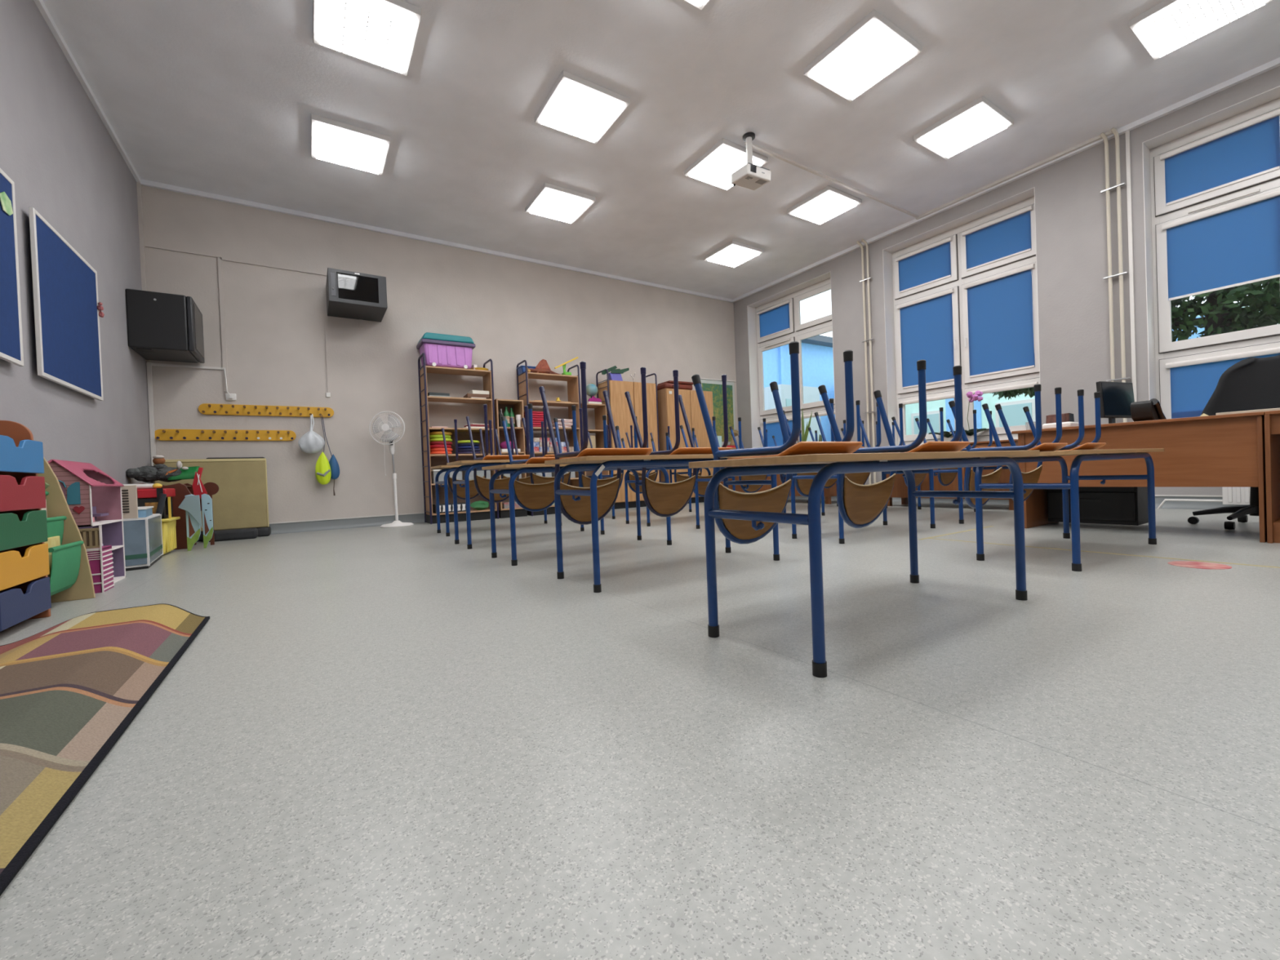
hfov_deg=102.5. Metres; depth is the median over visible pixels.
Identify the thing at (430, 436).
seat cushion
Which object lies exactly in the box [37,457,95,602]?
bookcase
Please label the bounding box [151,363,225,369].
trim
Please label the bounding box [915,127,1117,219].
trim
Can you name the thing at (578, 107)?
ceiling light
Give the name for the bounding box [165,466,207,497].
roof
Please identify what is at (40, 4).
trim
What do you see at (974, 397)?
orchid
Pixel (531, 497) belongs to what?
chair
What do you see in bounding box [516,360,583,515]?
shelving unit
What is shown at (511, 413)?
bottle
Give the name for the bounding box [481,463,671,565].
table
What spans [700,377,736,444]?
map
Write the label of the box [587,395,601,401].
cloth
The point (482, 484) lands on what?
chair
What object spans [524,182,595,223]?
ceiling light
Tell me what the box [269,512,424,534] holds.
baseboard
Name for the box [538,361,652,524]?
chair
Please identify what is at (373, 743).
floor
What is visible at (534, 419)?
cover
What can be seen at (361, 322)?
trim
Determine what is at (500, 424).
bottle
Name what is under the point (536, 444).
carton
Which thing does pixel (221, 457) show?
foam block
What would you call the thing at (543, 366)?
figure
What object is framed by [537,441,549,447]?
carton
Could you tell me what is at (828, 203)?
ceiling light
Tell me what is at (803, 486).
chair
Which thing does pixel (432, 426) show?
paper stack
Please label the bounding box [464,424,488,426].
book
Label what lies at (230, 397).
wall socket
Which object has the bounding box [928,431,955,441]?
orchid
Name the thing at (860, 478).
chair
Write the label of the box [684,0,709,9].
ceiling light
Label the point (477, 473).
storage box
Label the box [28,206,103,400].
pinboard
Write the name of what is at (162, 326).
upper cabinet
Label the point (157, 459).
plush
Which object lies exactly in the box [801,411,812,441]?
snake plant
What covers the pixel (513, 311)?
wall
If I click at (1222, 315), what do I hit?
tree
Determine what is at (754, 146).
trim
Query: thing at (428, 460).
shelving unit
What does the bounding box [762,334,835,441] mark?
building
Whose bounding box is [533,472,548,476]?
storage box
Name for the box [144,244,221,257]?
trim
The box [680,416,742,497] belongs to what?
chair
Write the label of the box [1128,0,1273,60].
ceiling light
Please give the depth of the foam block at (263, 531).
5.80 m
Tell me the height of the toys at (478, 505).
0.135 m
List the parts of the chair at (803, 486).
leg, frame, backrest, leg, leg, leg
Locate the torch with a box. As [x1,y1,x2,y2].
[155,493,166,516]
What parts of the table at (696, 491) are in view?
leg, leg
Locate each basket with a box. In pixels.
[516,365,536,375]
[1045,413,1074,423]
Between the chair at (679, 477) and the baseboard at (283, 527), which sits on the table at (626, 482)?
the chair at (679, 477)
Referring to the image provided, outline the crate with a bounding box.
[161,516,180,554]
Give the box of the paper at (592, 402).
[586,401,601,404]
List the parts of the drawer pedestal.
handle, drawer, drawer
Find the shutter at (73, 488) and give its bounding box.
[66,481,80,504]
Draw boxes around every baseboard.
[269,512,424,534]
[745,492,1247,509]
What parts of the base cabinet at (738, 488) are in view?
door, door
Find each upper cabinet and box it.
[124,288,204,363]
[325,267,387,322]
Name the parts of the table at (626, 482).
leg, leg, rail, rail, leg, leg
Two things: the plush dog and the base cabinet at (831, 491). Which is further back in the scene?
the base cabinet at (831, 491)
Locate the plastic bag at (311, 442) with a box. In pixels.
[297,413,324,453]
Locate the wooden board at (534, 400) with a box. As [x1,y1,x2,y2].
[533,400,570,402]
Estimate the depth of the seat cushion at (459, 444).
6.92 m
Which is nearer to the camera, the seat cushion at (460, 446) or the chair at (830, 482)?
the chair at (830, 482)
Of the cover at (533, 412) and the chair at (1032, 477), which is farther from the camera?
the cover at (533, 412)
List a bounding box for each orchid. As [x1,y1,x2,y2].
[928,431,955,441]
[949,390,989,442]
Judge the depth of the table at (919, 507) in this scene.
5.73 m
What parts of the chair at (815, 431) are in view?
leg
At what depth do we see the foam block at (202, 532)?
5.50 m
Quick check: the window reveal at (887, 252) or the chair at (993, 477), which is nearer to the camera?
the chair at (993, 477)
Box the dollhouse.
[47,458,125,593]
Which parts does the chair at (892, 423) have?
leg, leg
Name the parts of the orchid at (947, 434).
pot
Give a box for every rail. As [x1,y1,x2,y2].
[154,428,296,440]
[198,403,333,417]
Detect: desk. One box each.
[1011,411,1266,542]
[1264,409,1279,543]
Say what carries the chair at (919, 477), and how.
on the table at (958, 470)
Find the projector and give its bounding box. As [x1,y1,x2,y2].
[731,132,770,190]
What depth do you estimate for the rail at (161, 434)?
5.81 m
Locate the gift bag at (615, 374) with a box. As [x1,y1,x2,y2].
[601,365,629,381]
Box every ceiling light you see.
[311,113,390,175]
[312,0,421,75]
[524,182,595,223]
[534,70,630,143]
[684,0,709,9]
[684,137,768,191]
[703,240,763,267]
[786,185,862,225]
[803,9,921,102]
[913,95,1013,159]
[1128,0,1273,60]
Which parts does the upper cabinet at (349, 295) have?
glass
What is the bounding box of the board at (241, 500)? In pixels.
[152,457,269,531]
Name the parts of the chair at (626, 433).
leg, backrest, leg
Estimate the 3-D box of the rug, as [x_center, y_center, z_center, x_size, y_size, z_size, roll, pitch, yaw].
[-1.358,0.538,0.511,1.028,0.088,3.240,-3,1,-33]
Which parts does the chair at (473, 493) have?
leg, leg, frame, backrest, leg, leg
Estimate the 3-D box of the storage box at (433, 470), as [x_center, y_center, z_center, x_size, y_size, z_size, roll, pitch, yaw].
[-2.602,-0.049,6.888,0.376,0.180,0.296,-3,1,-33]
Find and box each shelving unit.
[417,352,498,524]
[493,399,527,518]
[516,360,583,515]
[580,403,608,475]
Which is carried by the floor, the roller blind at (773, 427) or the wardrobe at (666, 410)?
the wardrobe at (666, 410)
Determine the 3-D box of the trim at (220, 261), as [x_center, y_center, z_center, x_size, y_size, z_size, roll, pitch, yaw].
[-4.737,-1.766,5.838,0.040,1.520,0.016,-3,1,-33]
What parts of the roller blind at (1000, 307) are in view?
chain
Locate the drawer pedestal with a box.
[1047,486,1148,525]
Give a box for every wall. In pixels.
[0,0,152,484]
[141,185,738,523]
[733,66,1279,495]
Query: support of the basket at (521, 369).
on the shelving unit at (573, 381)
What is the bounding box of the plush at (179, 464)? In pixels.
[176,460,188,470]
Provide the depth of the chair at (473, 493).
5.65 m
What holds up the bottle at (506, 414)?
on the shelving unit at (517, 406)
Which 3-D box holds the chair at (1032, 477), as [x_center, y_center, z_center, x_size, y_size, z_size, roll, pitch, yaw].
[2.556,-0.187,3.190,0.437,0.671,0.443,-3,1,-33]
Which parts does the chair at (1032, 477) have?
leg, frame, backrest, leg, leg, leg, seat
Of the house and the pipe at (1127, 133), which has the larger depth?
the pipe at (1127, 133)
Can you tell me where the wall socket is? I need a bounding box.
[223,368,236,400]
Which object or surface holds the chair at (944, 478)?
on the table at (958, 470)
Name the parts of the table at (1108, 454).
leg, rail, leg, leg, rail, leg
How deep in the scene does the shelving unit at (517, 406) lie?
7.33 m
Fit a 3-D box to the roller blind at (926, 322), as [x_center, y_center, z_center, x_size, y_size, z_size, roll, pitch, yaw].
[3.990,-1.944,7.186,0.042,1.219,0.770,-3,1,-33]
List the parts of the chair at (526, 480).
leg, leg, backrest, leg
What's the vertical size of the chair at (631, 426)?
0.850 m
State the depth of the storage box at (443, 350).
6.77 m
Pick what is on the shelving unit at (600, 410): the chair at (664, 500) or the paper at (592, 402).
the paper at (592, 402)
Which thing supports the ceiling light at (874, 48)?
attached to the ceiling
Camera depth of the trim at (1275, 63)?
5.52 m
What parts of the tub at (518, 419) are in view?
lid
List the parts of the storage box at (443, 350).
lid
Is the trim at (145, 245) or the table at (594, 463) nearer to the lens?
the table at (594, 463)
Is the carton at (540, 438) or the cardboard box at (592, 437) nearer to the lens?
the carton at (540, 438)
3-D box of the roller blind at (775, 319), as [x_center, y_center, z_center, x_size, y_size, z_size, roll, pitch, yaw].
[2.463,-2.953,9.486,0.042,0.519,0.770,-3,1,-33]
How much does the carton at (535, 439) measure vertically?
0.060 m
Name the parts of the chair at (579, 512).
leg, leg, frame, backrest, seat, leg, leg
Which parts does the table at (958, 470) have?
leg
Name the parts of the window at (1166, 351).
sash, sash, sash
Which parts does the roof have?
red panel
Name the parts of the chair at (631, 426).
leg, leg, leg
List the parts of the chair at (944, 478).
leg, frame, backrest, leg, leg, seat, leg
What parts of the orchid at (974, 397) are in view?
pot, stem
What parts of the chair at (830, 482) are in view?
leg, backrest, leg, leg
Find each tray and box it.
[470,367,488,370]
[1042,422,1078,428]
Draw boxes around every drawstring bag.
[315,415,331,484]
[322,416,339,495]
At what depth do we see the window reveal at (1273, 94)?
5.16 m
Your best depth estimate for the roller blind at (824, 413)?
8.78 m
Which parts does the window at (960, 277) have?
sash, sash, sash, sash, sash, sash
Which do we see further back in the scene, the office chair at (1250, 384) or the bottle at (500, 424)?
the bottle at (500, 424)
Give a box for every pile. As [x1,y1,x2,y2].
[551,418,572,422]
[551,421,572,423]
[551,422,573,425]
[552,424,573,426]
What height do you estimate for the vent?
0.012 m
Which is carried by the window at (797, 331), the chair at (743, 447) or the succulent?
the succulent
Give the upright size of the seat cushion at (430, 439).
0.042 m
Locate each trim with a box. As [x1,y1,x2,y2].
[33,0,140,182]
[136,182,150,360]
[140,178,733,302]
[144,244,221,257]
[146,362,155,483]
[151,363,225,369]
[217,257,228,391]
[220,257,327,275]
[324,318,329,392]
[359,319,363,327]
[731,57,1279,302]
[744,142,918,217]
[746,271,835,448]
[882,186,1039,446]
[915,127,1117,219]
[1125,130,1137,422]
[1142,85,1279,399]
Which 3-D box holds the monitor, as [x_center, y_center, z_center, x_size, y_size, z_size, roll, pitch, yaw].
[3.647,-0.581,3.955,0.410,0.340,0.163,-3,1,-33]
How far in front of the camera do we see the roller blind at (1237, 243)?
4.83 m
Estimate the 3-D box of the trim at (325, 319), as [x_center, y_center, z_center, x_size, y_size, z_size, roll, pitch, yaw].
[-3.885,-1.545,6.383,0.025,0.920,0.016,-3,1,-33]
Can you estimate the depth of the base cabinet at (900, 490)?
6.00 m
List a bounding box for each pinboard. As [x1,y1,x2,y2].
[0,168,23,366]
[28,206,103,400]
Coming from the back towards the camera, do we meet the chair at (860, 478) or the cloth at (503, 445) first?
the cloth at (503, 445)
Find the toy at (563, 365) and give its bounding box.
[554,356,578,375]
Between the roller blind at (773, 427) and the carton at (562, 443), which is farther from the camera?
the roller blind at (773, 427)
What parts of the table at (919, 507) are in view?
leg, leg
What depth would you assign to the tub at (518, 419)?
7.31 m
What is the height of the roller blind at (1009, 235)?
0.519 m
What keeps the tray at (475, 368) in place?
on the shelving unit at (428, 460)
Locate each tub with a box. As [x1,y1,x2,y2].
[419,342,472,368]
[515,414,521,426]
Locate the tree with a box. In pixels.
[990,276,1279,399]
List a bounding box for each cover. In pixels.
[524,411,543,414]
[524,413,543,416]
[524,415,543,418]
[532,417,543,420]
[533,420,543,422]
[533,422,541,425]
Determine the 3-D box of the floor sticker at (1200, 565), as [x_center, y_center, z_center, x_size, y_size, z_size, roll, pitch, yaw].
[2.688,0.409,2.472,0.210,0.002,0.210,-3,1,-33]
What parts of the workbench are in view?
frame, panel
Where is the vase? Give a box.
[729,430,738,445]
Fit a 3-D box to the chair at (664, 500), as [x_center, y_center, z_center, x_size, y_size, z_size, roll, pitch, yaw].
[0.240,-0.189,3.146,0.445,0.850,0.523,-3,1,-33]
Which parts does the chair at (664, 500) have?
leg, leg, frame, backrest, leg, seat, leg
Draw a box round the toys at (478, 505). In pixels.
[470,500,488,510]
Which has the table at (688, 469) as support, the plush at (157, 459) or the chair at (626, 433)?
the chair at (626, 433)
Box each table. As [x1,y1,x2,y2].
[430,465,561,536]
[446,459,604,549]
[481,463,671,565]
[544,453,779,592]
[602,468,692,519]
[624,466,735,526]
[688,449,1039,677]
[694,463,814,528]
[764,463,838,506]
[791,469,935,543]
[821,473,921,515]
[913,450,1018,524]
[974,448,1164,571]
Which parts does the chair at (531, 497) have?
leg, leg, frame, backrest, seat, leg, leg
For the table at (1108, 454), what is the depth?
2.79 m
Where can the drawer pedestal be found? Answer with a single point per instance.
(1117, 505)
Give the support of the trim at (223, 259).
attached to the wall at (513, 311)
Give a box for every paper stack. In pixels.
[430,426,448,427]
[466,390,488,394]
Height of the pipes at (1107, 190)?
3.831 m
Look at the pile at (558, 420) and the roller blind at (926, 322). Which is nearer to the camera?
the roller blind at (926, 322)
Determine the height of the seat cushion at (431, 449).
0.042 m
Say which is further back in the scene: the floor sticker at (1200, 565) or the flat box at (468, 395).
the flat box at (468, 395)
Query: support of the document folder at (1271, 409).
on the desk at (1228, 450)
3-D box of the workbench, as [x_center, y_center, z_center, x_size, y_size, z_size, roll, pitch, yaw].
[-4.277,0.186,4.450,0.330,0.308,0.365,-3,1,-33]
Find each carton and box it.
[524,447,538,453]
[533,437,539,441]
[533,441,539,447]
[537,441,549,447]
[538,437,549,442]
[538,446,548,452]
[548,446,558,452]
[558,446,567,451]
[560,441,568,446]
[568,446,573,451]
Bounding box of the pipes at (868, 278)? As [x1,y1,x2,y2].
[856,239,876,484]
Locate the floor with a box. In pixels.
[0,498,1279,959]
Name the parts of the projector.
ceiling plate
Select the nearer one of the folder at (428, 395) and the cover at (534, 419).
the folder at (428, 395)
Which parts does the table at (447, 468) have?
leg, leg, rail, leg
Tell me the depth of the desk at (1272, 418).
2.98 m
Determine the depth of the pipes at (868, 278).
7.65 m
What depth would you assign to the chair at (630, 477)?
5.82 m
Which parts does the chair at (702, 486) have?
leg, backrest, frame, leg, leg, leg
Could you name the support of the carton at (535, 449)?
on the shelving unit at (573, 381)
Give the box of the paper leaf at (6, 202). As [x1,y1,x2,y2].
[0,191,13,215]
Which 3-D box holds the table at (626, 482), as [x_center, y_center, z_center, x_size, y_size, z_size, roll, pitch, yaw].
[0.485,0.139,5.802,1.344,0.632,0.508,-3,1,-33]
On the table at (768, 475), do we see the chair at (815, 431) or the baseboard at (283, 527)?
the chair at (815, 431)
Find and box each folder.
[427,392,449,395]
[428,395,450,396]
[1215,408,1279,415]
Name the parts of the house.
glazed panel, post, glazed panel, post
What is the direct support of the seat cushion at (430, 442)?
on the seat cushion at (431, 446)
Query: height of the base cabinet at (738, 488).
0.955 m
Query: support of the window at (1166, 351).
in the wall at (1071, 221)
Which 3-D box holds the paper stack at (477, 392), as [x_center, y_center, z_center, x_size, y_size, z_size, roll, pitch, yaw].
[-2.244,-1.197,7.127,0.237,0.050,0.256,-3,1,-33]
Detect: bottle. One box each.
[498,410,502,426]
[503,407,510,426]
[509,408,515,426]
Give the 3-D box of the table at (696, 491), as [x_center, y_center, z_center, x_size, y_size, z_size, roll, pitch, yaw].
[1.175,0.121,5.044,1.344,0.632,0.508,-3,1,-33]
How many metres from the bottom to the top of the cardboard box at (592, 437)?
0.249 m
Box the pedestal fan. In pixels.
[368,411,413,528]
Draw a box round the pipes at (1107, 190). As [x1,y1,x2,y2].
[1099,127,1131,422]
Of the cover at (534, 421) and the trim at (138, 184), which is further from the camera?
the cover at (534, 421)
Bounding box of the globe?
[586,382,597,398]
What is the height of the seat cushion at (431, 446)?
0.042 m
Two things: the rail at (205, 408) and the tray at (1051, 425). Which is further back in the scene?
the rail at (205, 408)
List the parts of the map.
hanging rod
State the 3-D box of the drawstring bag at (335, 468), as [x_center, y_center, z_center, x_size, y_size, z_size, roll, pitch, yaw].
[-3.800,-0.301,6.332,0.162,0.991,0.092,-3,1,-33]
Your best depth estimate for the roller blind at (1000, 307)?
6.41 m
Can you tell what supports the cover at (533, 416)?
on the cover at (534, 419)
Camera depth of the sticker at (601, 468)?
2.39 m
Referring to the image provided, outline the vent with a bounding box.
[745,176,766,184]
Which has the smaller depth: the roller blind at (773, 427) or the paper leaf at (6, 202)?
the paper leaf at (6, 202)
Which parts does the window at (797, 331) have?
sash, sash, sash, sash, sash, sash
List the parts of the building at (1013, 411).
pane, wall panel, pane, wall panel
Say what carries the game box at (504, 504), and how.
on the shelving unit at (517, 406)
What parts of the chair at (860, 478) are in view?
backrest, leg, leg, leg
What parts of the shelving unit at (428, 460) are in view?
frame, panel, shelf, panel, shelf, shelf, shelf, shelf, panel, frame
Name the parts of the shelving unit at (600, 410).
panel, panel, shelf, shelf, panel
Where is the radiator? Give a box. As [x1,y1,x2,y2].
[1157,486,1250,509]
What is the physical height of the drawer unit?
0.885 m
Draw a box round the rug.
[0,603,209,895]
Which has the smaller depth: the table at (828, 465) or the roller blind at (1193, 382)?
the table at (828, 465)
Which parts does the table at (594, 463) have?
leg, leg, rail, rail, leg, leg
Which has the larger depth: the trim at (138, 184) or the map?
the map
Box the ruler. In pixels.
[167,497,171,518]
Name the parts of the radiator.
panel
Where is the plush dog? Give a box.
[126,463,182,482]
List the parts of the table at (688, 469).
leg, leg, leg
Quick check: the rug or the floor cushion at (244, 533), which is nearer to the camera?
the rug
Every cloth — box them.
[499,440,515,448]
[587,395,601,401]
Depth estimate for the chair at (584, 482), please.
4.07 m
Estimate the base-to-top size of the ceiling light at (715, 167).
0.081 m
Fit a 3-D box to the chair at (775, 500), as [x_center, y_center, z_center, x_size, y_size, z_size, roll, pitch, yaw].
[0.497,-0.091,1.818,0.437,0.671,0.443,-3,1,-33]
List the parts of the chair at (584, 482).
leg, frame, backrest, leg, leg, leg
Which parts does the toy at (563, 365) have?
post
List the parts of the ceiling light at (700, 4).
lamp panel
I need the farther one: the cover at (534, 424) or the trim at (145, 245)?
the cover at (534, 424)
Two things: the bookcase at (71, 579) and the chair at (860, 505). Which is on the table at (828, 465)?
the chair at (860, 505)
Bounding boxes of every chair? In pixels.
[441,419,493,499]
[466,404,529,502]
[494,421,544,484]
[501,403,577,511]
[521,406,582,484]
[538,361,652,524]
[571,415,637,488]
[588,424,633,479]
[621,432,668,493]
[624,369,732,517]
[625,426,670,479]
[668,427,702,482]
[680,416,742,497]
[691,341,862,544]
[728,417,788,493]
[737,429,784,479]
[772,430,817,482]
[782,398,863,497]
[808,419,864,488]
[817,360,969,528]
[840,421,894,478]
[844,402,903,484]
[891,407,961,488]
[927,409,995,485]
[948,384,1067,508]
[995,389,1106,501]
[1187,355,1279,529]
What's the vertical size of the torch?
0.209 m
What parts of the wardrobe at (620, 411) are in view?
frame, door, door, frame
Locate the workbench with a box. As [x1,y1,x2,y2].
[122,483,175,519]
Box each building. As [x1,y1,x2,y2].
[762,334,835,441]
[764,384,821,441]
[905,302,1278,435]
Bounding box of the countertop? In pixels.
[969,439,1017,444]
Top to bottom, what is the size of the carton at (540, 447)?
0.075 m
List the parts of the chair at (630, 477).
frame, backrest, leg, leg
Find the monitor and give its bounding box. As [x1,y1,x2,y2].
[1096,381,1134,423]
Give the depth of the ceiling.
4.64 m
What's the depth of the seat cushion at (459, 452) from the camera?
6.93 m
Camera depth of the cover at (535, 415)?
7.46 m
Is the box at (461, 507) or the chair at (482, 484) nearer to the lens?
the chair at (482, 484)
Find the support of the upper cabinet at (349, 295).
attached to the wall at (513, 311)
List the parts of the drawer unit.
drawer, drawer, drawer, drawer, drawer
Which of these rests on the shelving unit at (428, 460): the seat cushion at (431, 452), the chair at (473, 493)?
the seat cushion at (431, 452)
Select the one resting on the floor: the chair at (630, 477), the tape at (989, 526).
the tape at (989, 526)
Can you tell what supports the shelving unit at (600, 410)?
on the floor
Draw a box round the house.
[121,484,163,571]
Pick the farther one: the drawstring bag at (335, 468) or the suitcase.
the suitcase
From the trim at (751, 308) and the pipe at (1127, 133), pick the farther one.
the trim at (751, 308)
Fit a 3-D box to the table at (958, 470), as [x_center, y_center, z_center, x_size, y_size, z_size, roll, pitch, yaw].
[3.203,0.044,4.994,1.344,0.632,0.508,-3,1,-33]
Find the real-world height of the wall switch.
0.055 m
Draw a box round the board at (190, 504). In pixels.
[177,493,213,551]
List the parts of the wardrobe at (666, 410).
door, door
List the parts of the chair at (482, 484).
leg, leg, frame, backrest, seat, leg, leg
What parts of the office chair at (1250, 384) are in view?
leg, backrest, leg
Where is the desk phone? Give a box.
[1130,398,1166,422]
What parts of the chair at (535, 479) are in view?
leg, leg, seat, frame, backrest, leg, leg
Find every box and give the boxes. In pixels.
[416,332,475,368]
[431,469,458,481]
[432,502,466,513]
[463,393,489,399]
[468,471,484,479]
[500,448,520,452]
[502,501,521,508]
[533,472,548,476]
[586,435,595,448]
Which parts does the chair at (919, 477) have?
leg, frame, backrest, leg, leg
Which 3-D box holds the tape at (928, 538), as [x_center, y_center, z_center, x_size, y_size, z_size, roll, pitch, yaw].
[2.851,0.403,2.482,0.025,0.001,2.900,-3,1,-33]
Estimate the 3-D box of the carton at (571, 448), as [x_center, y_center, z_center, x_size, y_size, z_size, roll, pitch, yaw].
[-1.052,-0.463,7.819,0.146,0.075,0.161,-3,1,-33]
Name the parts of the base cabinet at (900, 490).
leg, door, leg, door, door, leg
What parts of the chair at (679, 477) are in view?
leg, frame, backrest, leg, leg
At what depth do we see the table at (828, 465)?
1.65 m
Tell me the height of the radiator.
0.585 m
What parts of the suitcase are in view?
lid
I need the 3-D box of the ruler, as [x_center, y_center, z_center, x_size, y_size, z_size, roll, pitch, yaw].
[-4.081,0.239,4.459,0.015,0.184,0.020,-3,1,-33]
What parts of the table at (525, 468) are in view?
leg, leg, rail, rail, leg, leg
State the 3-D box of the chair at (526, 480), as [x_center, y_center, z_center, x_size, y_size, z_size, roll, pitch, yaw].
[-1.365,-0.228,5.914,0.445,0.850,0.523,-3,1,-33]
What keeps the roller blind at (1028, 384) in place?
attached to the window at (960, 277)
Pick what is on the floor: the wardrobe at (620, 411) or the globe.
the wardrobe at (620, 411)
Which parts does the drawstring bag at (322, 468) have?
cord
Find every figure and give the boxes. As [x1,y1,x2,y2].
[97,302,104,317]
[527,359,559,374]
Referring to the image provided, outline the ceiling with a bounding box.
[42,0,1279,299]
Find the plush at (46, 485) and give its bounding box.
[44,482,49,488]
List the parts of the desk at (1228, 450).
panel, panel, panel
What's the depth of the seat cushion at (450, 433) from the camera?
6.75 m
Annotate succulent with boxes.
[817,434,822,441]
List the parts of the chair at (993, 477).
leg, frame, backrest, leg, leg, leg, seat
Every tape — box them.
[918,525,994,539]
[928,537,1279,568]
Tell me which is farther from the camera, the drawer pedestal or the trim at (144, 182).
the trim at (144, 182)
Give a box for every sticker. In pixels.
[595,464,604,475]
[1167,560,1231,568]
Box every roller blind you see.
[756,299,790,338]
[760,417,792,446]
[800,411,835,418]
[895,236,952,293]
[896,288,954,388]
[899,394,954,404]
[961,204,1032,271]
[963,263,1035,377]
[971,382,1038,394]
[1160,108,1279,205]
[1161,189,1279,300]
[1165,346,1279,418]
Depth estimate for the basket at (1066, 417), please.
3.98 m
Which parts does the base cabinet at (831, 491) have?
door, door, door, leg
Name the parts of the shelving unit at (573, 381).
panel, frame, shelf, shelf, panel, shelf, shelf, panel, frame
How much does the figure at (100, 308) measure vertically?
0.118 m
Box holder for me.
[716,435,721,447]
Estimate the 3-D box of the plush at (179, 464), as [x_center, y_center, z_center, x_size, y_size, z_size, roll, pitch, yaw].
[-4.404,-0.141,4.939,0.100,0.091,0.051,-2,1,5]
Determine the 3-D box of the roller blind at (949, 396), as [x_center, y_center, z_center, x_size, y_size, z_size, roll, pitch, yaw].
[4.022,-1.127,7.195,0.042,0.055,0.770,-3,1,-33]
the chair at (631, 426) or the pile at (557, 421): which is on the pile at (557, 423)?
the pile at (557, 421)
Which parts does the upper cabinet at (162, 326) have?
door, door panel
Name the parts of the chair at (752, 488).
leg, frame, backrest, leg, leg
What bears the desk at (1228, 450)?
on the floor
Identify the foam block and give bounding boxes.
[196,531,203,542]
[206,457,264,528]
[257,526,271,537]
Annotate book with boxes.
[44,535,60,578]
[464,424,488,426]
[464,426,484,428]
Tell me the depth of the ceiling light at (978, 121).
5.06 m
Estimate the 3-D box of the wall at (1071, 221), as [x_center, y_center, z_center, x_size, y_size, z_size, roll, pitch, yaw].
[4.781,-1.654,5.985,0.364,3.879,10.061,-3,1,-33]
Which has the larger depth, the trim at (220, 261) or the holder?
the holder
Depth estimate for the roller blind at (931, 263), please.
7.16 m
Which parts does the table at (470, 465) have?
leg, leg, rail, rail, leg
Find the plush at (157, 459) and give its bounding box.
[152,455,165,464]
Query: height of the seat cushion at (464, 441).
0.036 m
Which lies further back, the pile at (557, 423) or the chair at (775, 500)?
the pile at (557, 423)
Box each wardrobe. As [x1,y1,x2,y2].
[595,368,660,509]
[657,388,713,503]
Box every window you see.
[755,278,835,447]
[892,195,1039,445]
[1149,97,1279,418]
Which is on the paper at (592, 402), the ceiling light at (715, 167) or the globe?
the globe
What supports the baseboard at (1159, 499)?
attached to the wall at (1071, 221)
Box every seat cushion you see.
[429,431,452,435]
[429,435,451,439]
[429,438,452,441]
[429,441,452,444]
[430,444,451,448]
[430,448,452,451]
[430,451,452,453]
[457,440,479,443]
[457,443,479,446]
[457,445,479,448]
[457,448,480,452]
[457,451,479,453]
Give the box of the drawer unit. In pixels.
[0,420,51,631]
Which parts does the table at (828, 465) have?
leg, rail, leg, leg, rail, leg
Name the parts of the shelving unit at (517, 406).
panel, panel, shelf, shelf, shelf, shelf, panel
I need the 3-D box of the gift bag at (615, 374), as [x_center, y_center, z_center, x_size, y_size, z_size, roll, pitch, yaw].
[-0.416,-1.702,8.258,0.495,0.249,0.135,-3,1,-33]
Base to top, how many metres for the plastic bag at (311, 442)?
0.482 m
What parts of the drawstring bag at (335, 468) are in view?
cord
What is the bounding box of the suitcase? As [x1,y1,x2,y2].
[657,380,693,390]
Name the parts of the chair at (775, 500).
leg, frame, backrest, leg, leg, seat, leg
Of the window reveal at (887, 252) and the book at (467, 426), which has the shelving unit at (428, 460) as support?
the book at (467, 426)
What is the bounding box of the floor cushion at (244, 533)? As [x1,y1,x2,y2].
[201,527,258,542]
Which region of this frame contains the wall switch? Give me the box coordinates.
[325,392,330,397]
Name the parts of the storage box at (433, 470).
lid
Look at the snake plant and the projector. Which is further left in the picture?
the projector
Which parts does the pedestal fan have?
plate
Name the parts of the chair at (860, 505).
leg, frame, backrest, leg, leg, leg, seat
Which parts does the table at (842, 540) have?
leg, leg, leg, leg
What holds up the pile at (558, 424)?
on the pile
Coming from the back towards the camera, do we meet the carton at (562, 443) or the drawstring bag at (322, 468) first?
the carton at (562, 443)
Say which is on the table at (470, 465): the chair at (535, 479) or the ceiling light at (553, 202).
the chair at (535, 479)
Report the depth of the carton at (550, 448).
7.56 m
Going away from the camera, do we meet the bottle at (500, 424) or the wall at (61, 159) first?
the wall at (61, 159)
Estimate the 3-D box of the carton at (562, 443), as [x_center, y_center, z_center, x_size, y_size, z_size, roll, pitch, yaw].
[-1.176,-0.532,7.739,0.150,0.070,0.165,-3,1,-33]
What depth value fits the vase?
9.71 m
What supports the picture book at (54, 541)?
in the bookcase at (71, 579)
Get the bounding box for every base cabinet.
[718,447,745,501]
[755,474,836,504]
[886,439,1018,510]
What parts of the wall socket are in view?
cord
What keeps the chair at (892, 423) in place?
on the table at (919, 507)
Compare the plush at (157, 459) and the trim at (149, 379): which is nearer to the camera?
the plush at (157, 459)

